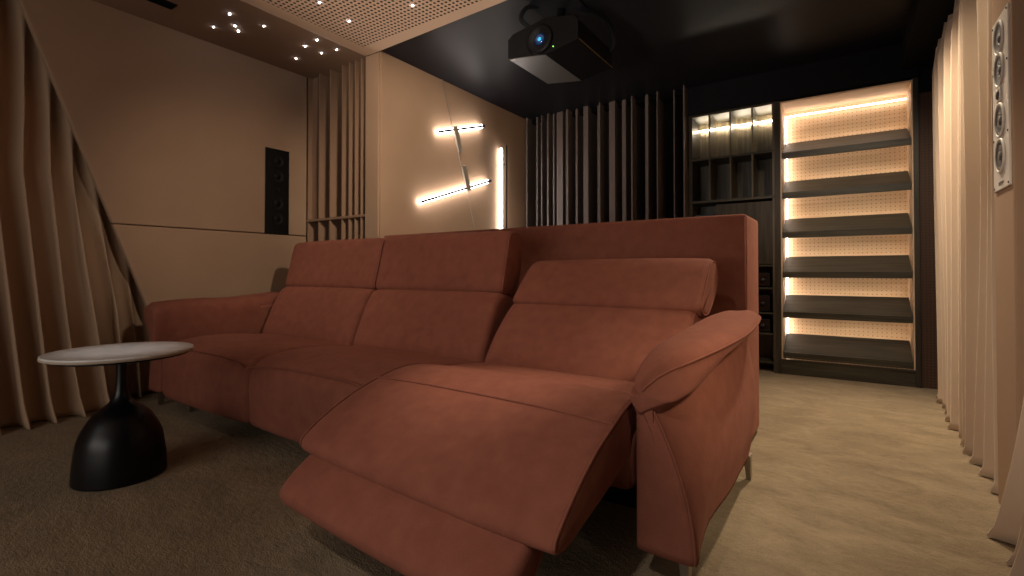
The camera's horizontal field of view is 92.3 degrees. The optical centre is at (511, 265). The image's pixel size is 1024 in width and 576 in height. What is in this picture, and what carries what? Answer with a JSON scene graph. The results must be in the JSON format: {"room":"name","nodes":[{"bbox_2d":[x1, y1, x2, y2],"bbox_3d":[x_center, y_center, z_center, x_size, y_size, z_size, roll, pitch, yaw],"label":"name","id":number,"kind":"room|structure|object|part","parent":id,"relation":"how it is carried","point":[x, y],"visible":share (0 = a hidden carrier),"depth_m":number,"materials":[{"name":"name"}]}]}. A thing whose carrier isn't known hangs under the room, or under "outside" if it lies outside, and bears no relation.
{"room":"home theater","nodes":[
{"label":"home theater","id":0,"kind":"room"},
{"bbox_2d":[17,0,306,235],"bbox_3d":[-2.406,-0.990,3.649,0.050,1.437,1.920,-1,-1,34],"label":"wall panel","id":1,"kind":"object","parent":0,"point":[172,128],"visible":1,"depth_m":3.53,"materials":[{"name":"beige fabric"}]},
{"bbox_2d":[264,147,288,234],"bbox_3d":[-2.010,-0.623,4.187,0.033,0.721,0.213,-1,-1,34],"label":"wall speaker","id":2,"kind":"object","parent":1,"relation":"attached to","point":[276,161],"visible":1,"depth_m":4.17,"materials":[{"name":"black paint"}]},
{"bbox_2d":[112,224,305,306],"bbox_3d":[-2.261,0.333,3.843,0.050,1.195,1.407,-1,-1,34],"label":"wall panel","id":3,"kind":"object","parent":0,"point":[164,263],"visible":0.42,"depth_m":3.70,"materials":[{"name":"beige paint"}]},
{"bbox_2d":[228,81,307,241],"bbox_3d":[-2.045,-0.371,4.341,0.138,2.617,0.964,-1,-1,34],"label":"wall","id":4,"kind":"structure","parent":0,"point":[307,81],"depth_m":4.49,"materials":[{"name":"beige paint"}]},
{"bbox_2d":[306,56,366,241],"bbox_3d":[-1.476,-0.378,4.309,0.875,2.629,0.236,-1,-1,34],"label":"wall panel","id":5,"kind":"object","parent":4,"relation":"attached to","point":[336,102],"visible":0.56,"depth_m":4.27,"materials":[{"name":"brown paint"}]},
{"bbox_3d":[-1.776,-1.048,4.442,0.079,1.284,0.012,-1,-1,34],"label":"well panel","id":6,"kind":"part","parent":5,"relation":"part of","materials":[{"name":"brown paint"}]},
{"bbox_3d":[-1.361,-1.052,4.184,0.084,1.284,0.012,-1,-1,34],"label":"well panel","id":7,"kind":"part","parent":5,"relation":"part of","materials":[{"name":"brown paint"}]},
{"bbox_3d":[-1.233,-1.053,4.085,0.067,1.284,0.012,-1,-1,34],"label":"well panel","id":8,"kind":"part","parent":5,"relation":"part of","materials":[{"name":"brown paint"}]},
{"bbox_2d":[377,51,525,237],"bbox_3d":[-0.350,-0.368,5.034,0.165,2.629,2.682,-1,-1,34],"label":"wall","id":9,"kind":"structure","parent":0,"point":[416,162],"depth_m":4.43,"materials":[{"name":"beige paint"}]},
{"bbox_2d":[365,52,379,237],"bbox_3d":[-1.116,-0.377,3.924,0.153,2.617,0.016,-1,-1,34],"label":"trim","id":10,"kind":"structure","parent":9,"relation":"attached to","point":[372,126],"depth_m":3.92,"materials":[{"name":"beige paint"}]},
{"bbox_2d":[418,79,491,228],"bbox_3d":[-0.447,-0.394,4.689,0.052,2.574,1.226,-1,-1,34],"label":"wall lamp","id":11,"kind":"object","parent":9,"relation":"attached to","point":[455,129],"visible":0.97,"depth_m":4.59,"materials":[{"name":"beige"}]},
{"bbox_3d":[-0.492,-0.698,4.592,0.006,0.354,1.006,-1,-1,34],"label":"light rod","id":12,"kind":"part","parent":11,"relation":"part of","materials":[{"name":"white"}]},
{"bbox_3d":[-0.507,-1.175,4.582,0.020,0.239,0.134,-1,-1,34],"label":"plate","id":13,"kind":"part","parent":11,"relation":"part of","materials":[{"name":"beige"}]},
{"bbox_3d":[-0.461,-1.289,4.645,0.006,0.234,0.676,-1,-1,34],"label":"light rod","id":14,"kind":"part","parent":11,"relation":"part of","materials":[{"name":"white plastic"}]},
{"bbox_3d":[-0.436,-0.823,4.681,0.020,0.249,0.138,-1,-1,34],"label":"plate","id":15,"kind":"part","parent":11,"relation":"part of","materials":[{"name":"beige"}]},
{"bbox_2d":[497,145,506,228],"bbox_3d":[-0.096,-0.377,5.160,0.114,1.750,0.040,-1,-1,34],"label":"wall lamp","id":16,"kind":"object","parent":9,"relation":"attached to","point":[501,150],"visible":0.46,"depth_m":5.17,"materials":[{"name":"white plastic"}]},
{"bbox_3d":[-0.055,-0.377,5.125,0.008,1.750,0.011,-1,-1,34],"label":"light rod","id":17,"kind":"part","parent":16,"relation":"part of","materials":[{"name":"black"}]},
{"bbox_2d":[93,0,911,119],"bbox_3d":[-0.673,-1.756,2.357,5.060,0.100,7.500,-1,-1,34],"label":"ceiling","id":18,"kind":"structure","parent":0,"point":[662,46],"depth_m":3.64,"materials":[{"name":"black"}]},
{"bbox_2d":[0,0,200,434],"bbox_3d":[-3.107,-0.401,2.466,0.458,2.618,3.033,-1,-1,34],"label":"curtain","id":19,"kind":"object","parent":18,"relation":"hanging from","point":[67,281],"visible":0.44,"depth_m":3.06,"materials":[{"name":"beige fabric"}]},
{"bbox_2d":[147,0,176,9],"bbox_3d":[-2.361,-1.704,3.058,0.090,0.017,0.460,-1,-1,34],"label":"ceiling vent","id":20,"kind":"object","parent":18,"relation":"in","point":[164,3],"visible":1,"depth_m":3.19,"materials":[{"name":"black paint"}]},
{"bbox_2d":[508,0,615,83],"bbox_3d":[0.336,-1.497,3.220,0.543,0.418,0.532,-1,-1,34],"label":"projector","id":21,"kind":"object","parent":18,"relation":"hanging from","point":[557,48],"visible":1,"depth_m":3.14,"materials":[{"name":"black plastic"}]},
{"bbox_3d":[0.324,-1.696,3.251,0.300,0.020,0.300,-1,-1,34],"label":"mount plate","id":22,"kind":"part","parent":21,"relation":"part of","materials":[{"name":"black paint"}]},
{"bbox_3d":[0.533,-1.332,3.100,0.005,0.005,0.496,-1,-1,34],"label":"gold trim","id":23,"kind":"part","parent":21,"relation":"part of","materials":[{"name":"brown metal"}]},
{"bbox_2d":[0,366,1015,575],"bbox_3d":[-0.545,0.960,2.295,5.300,0.100,7.600,-1,-1,34],"label":"floor","id":24,"kind":"structure","parent":0,"point":[850,478],"depth_m":1.84,"materials":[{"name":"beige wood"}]},
{"bbox_2d":[37,341,193,491],"bbox_3d":[-1.691,0.638,2.127,0.526,0.540,0.526,-1,-1,34],"label":"side table","id":25,"kind":"object","parent":24,"relation":"on","point":[122,444],"visible":1,"depth_m":2.03,"materials":[{"name":"black metal"}]},
{"bbox_3d":[-1.691,0.392,2.131,0.498,0.011,0.498,-1,-1,34],"label":"under plate","id":26,"kind":"part","parent":25,"relation":"part of","materials":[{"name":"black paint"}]},
{"bbox_2d":[143,231,760,575],"bbox_3d":[-0.765,0.358,2.550,3.604,1.112,1.736,-1,-1,34],"label":"recliner sofa","id":27,"kind":"object","parent":24,"relation":"on","point":[449,423],"visible":0.98,"depth_m":1.72,"materials":[{"name":"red fabric"}]},
{"bbox_3d":[-2.316,0.866,3.259,0.032,0.115,0.049,-1,-1,34],"label":"leg","id":28,"kind":"part","parent":27,"relation":"part of","materials":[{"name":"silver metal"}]},
{"bbox_3d":[-2.016,0.864,3.104,0.032,0.115,0.048,-1,-1,34],"label":"leg","id":29,"kind":"part","parent":27,"relation":"part of","materials":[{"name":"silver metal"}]},
{"bbox_3d":[-2.045,0.549,3.601,0.194,0.542,0.995,-1,-1,34],"label":"armrest","id":30,"kind":"part","parent":27,"relation":"part of","materials":[{"name":"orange fabric"}]},
{"bbox_2d":[162,333,347,422],"bbox_3d":[-1.543,0.648,3.135,1.024,0.385,0.860,-1,-1,34],"label":"seat cushion","id":31,"kind":"object","parent":27,"relation":"on","point":[213,377],"depth_m":2.78,"materials":[{"name":"red fabric"}]},
{"bbox_3d":[-1.330,0.367,3.451,1.024,0.436,0.357,-1,-1,34],"label":"backrest","id":32,"kind":"part","parent":27,"relation":"part of","materials":[{"name":"orange fabric"}]},
{"bbox_2d":[249,345,476,442],"bbox_3d":[-0.696,0.641,2.558,1.014,0.385,0.860,-1,-1,34],"label":"seat cushion","id":33,"kind":"object","parent":27,"relation":"on","point":[290,390],"depth_m":2.32,"materials":[{"name":"red fabric"}]},
{"bbox_3d":[-0.483,0.360,2.874,1.014,0.436,0.357,-1,-1,34],"label":"backrest","id":34,"kind":"part","parent":27,"relation":"part of","materials":[{"name":"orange fabric"}]},
{"bbox_2d":[450,362,636,488],"bbox_3d":[0.137,0.558,1.985,0.998,0.234,0.776,-1,-1,34],"label":"seat cushion","id":35,"kind":"object","parent":27,"relation":"on","point":[617,379],"depth_m":1.99,"materials":[{"name":"red fabric"}]},
{"bbox_3d":[0.363,0.373,2.304,0.941,0.398,0.456,-1,-1,34],"label":"backrest","id":36,"kind":"part","parent":27,"relation":"part of","materials":[{"name":"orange fabric"}]},
{"bbox_3d":[0.241,0.761,2.137,1.020,0.105,0.660,-1,-1,34],"label":"frame","id":37,"kind":"part","parent":27,"relation":"part of","materials":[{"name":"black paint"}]},
{"bbox_3d":[0.478,0.841,1.357,0.032,0.115,0.049,-1,-1,34],"label":"leg","id":38,"kind":"part","parent":27,"relation":"part of","materials":[{"name":"silver metal"}]},
{"bbox_3d":[0.693,0.524,1.736,0.194,0.542,0.995,-1,-1,34],"label":"armrest","id":39,"kind":"part","parent":27,"relation":"part of","materials":[{"name":"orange fabric"}]},
{"bbox_3d":[0.993,0.850,2.071,0.032,0.115,0.066,-1,-1,34],"label":"leg","id":40,"kind":"part","parent":27,"relation":"part of","materials":[{"name":"silver metal"}]},
{"bbox_2d":[384,214,758,434],"bbox_3d":[0.178,0.341,3.299,2.615,1.165,0.400,-1,-1,34],"label":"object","id":41,"kind":"object","parent":24,"relation":"on","point":[731,241],"depth_m":2.63,"materials":[{"name":"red fabric"}]},
{"bbox_2d":[526,85,688,226],"bbox_3d":[0.966,-0.365,5.228,1.789,2.629,0.320,-1,-1,34],"label":"wall panel","id":42,"kind":"object","parent":24,"relation":"in","point":[625,160],"visible":0.38,"depth_m":5.12,"materials":[{"name":"brown wood"}]},
{"bbox_3d":[0.988,-1.655,5.279,1.786,0.045,0.200,-1,-1,34],"label":"rail","id":43,"kind":"part","parent":42,"relation":"part of","materials":[{"name":"black wood"}]},
{"bbox_2d":[689,102,775,372],"bbox_3d":[2.082,-0.240,4.620,0.723,2.362,0.345,-1,-1,34],"label":"media cabinet","id":44,"kind":"object","parent":24,"relation":"on","point":[731,151],"visible":0.52,"depth_m":4.60,"materials":[{"name":"brown wood"}]},
{"bbox_3d":[1.797,-0.237,4.814,0.033,2.362,0.345,-1,-1,34],"label":"panel","id":45,"kind":"part","parent":44,"relation":"part of","materials":[{"name":"brown wood"}]},
{"bbox_3d":[2.091,-0.284,4.436,0.467,0.555,0.014,-1,-1,34],"label":"panel","id":46,"kind":"part","parent":44,"relation":"part of","materials":[{"name":"brown wood"}]},
{"bbox_2d":[758,294,771,311],"bbox_3d":[2.146,0.345,4.541,0.440,0.150,0.231,-1,-1,34],"label":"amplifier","id":47,"kind":"object","parent":44,"relation":"on","point":[764,300],"visible":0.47,"depth_m":4.36,"materials":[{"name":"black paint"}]},
{"bbox_2d":[758,273,771,286],"bbox_3d":[2.146,0.135,4.543,0.440,0.130,0.231,-1,-1,34],"label":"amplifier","id":48,"kind":"object","parent":44,"relation":"on","point":[764,279],"visible":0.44,"depth_m":4.36,"materials":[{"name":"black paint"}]},
{"bbox_2d":[759,317,771,331],"bbox_3d":[2.146,0.540,4.538,0.440,0.120,0.231,-1,-1,34],"label":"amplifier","id":49,"kind":"object","parent":44,"relation":"on","point":[765,325],"visible":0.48,"depth_m":4.36,"materials":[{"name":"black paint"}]},
{"bbox_3d":[2.093,0.535,4.460,0.440,0.104,0.010,-1,-1,34],"label":"plate","id":50,"kind":"part","parent":49,"relation":"part of","materials":[{"name":"black metal"}]},
{"bbox_2d":[758,286,772,288],"bbox_3d":[2.080,0.208,4.597,0.674,0.014,0.275,-1,-1,34],"label":"shelf","id":51,"kind":"object","parent":44,"relation":"attached to","point":[759,287],"depth_m":4.34,"materials":[{"name":"brown wood"}]},
{"bbox_2d":[759,330,772,334],"bbox_3d":[2.080,0.608,4.592,0.674,0.014,0.275,-1,-1,34],"label":"shelf","id":52,"kind":"object","parent":44,"relation":"attached to","point":[760,332],"depth_m":4.35,"materials":[{"name":"brown wood"}]},
{"bbox_2d":[759,311,772,313],"bbox_3d":[2.080,0.428,4.594,0.674,0.014,0.275,-1,-1,34],"label":"shelf","id":53,"kind":"object","parent":44,"relation":"attached to","point":[760,312],"depth_m":4.34,"materials":[{"name":"brown wood"}]},
{"bbox_2d":[759,356,773,363],"bbox_3d":[2.080,0.858,4.588,0.674,0.014,0.275,-1,-1,34],"label":"shelf","id":54,"kind":"object","parent":44,"relation":"attached to","point":[762,359],"depth_m":4.42,"materials":[{"name":"brown wood"}]},
{"bbox_3d":[2.362,-0.233,4.404,0.016,2.342,0.296,-1,-1,34],"label":"panel","id":55,"kind":"part","parent":44,"relation":"part of","materials":[{"name":"brown wood"}]},
{"bbox_2d":[774,77,921,387],"bbox_3d":[2.789,-0.246,4.148,0.977,2.362,0.369,-1,-1,34],"label":"display shelf","id":56,"kind":"object","parent":24,"relation":"on","point":[847,181],"visible":1,"depth_m":4.14,"materials":[{"name":"brown wood"}]},
{"bbox_3d":[2.406,-0.243,4.412,0.047,2.362,0.365,-1,-1,34],"label":"post","id":57,"kind":"part","parent":56,"relation":"part of","materials":[{"name":"brown wood"}]},
{"bbox_3d":[2.693,0.809,3.983,0.895,0.012,0.010,-1,-1,34],"label":"kick trim","id":58,"kind":"part","parent":56,"relation":"part of","materials":[{"name":"brown wood"}]},
{"bbox_3d":[3.179,-0.250,3.885,0.035,2.362,0.365,-1,-1,34],"label":"post","id":59,"kind":"part","parent":56,"relation":"part of","materials":[{"name":"brown wood"}]},
{"bbox_2d":[687,45,918,116],"bbox_3d":[2.519,-1.559,4.416,1.705,0.264,0.500,-1,-1,34],"label":"wall","id":60,"kind":"structure","parent":0,"point":[882,66],"depth_m":4.15,"materials":[{"name":"black paint"}]},
{"bbox_2d":[918,67,932,92],"bbox_3d":[3.319,-1.404,3.896,0.200,0.180,0.455,-1,-1,34],"label":"wall","id":61,"kind":"structure","parent":0,"point":[925,75],"depth_m":3.74,"materials":[{"name":"black paint"}]},
{"bbox_2d":[901,0,954,70],"bbox_3d":[2.634,-1.608,2.982,0.300,0.204,2.740,-1,-1,34],"label":"ceiling","id":62,"kind":"structure","parent":0,"point":[926,19],"depth_m":3.21,"materials":[{"name":"black paint"}]},
{"bbox_2d":[932,0,997,493],"bbox_3d":[2.411,-0.295,2.635,0.118,2.412,1.900,-1,-1,34],"label":"curtain","id":63,"kind":"object","parent":62,"relation":"hanging from","point":[962,80],"visible":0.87,"depth_m":2.35,"materials":[{"name":"beige fabric"}]},
{"bbox_2d":[919,91,937,388],"bbox_3d":[3.180,-0.191,3.726,0.137,2.240,0.065,-1,-1,34],"label":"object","id":64,"kind":"object","parent":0,"point":[929,360],"visible":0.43,"depth_m":3.71,"materials":[{"name":"brown wood"}]},
{"bbox_2d":[992,0,1023,504],"bbox_3d":[1.857,-0.310,1.728,0.190,2.425,0.270,-1,-1,34],"label":"wall column","id":65,"kind":"structure","parent":0,"point":[1009,202],"depth_m":1.69,"materials":[{"name":"beige fabric"}]},
{"bbox_2d":[992,2,1011,192],"bbox_3d":[1.732,-0.572,1.714,0.038,0.615,0.241,-1,-1,34],"label":"wall speaker","id":66,"kind":"object","parent":65,"relation":"attached to","point":[1002,141],"visible":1,"depth_m":1.72,"materials":[{"name":"beige"}]},
{"bbox_3d":[0.539,-1.643,-0.128,0.260,0.192,4.760,-1,-1,34],"label":"ceiling","id":67,"kind":"structure","parent":0,"visible":0},
{"bbox_2d":[986,399,1023,575],"bbox_3d":[1.390,-0.321,1.232,0.232,2.427,1.038,-1,-1,34],"label":"curtain","id":68,"kind":"object","parent":67,"relation":"hanging from","point":[1008,527],"visible":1,"depth_m":1.57,"materials":[{"name":"beige fabric"}]}
]}

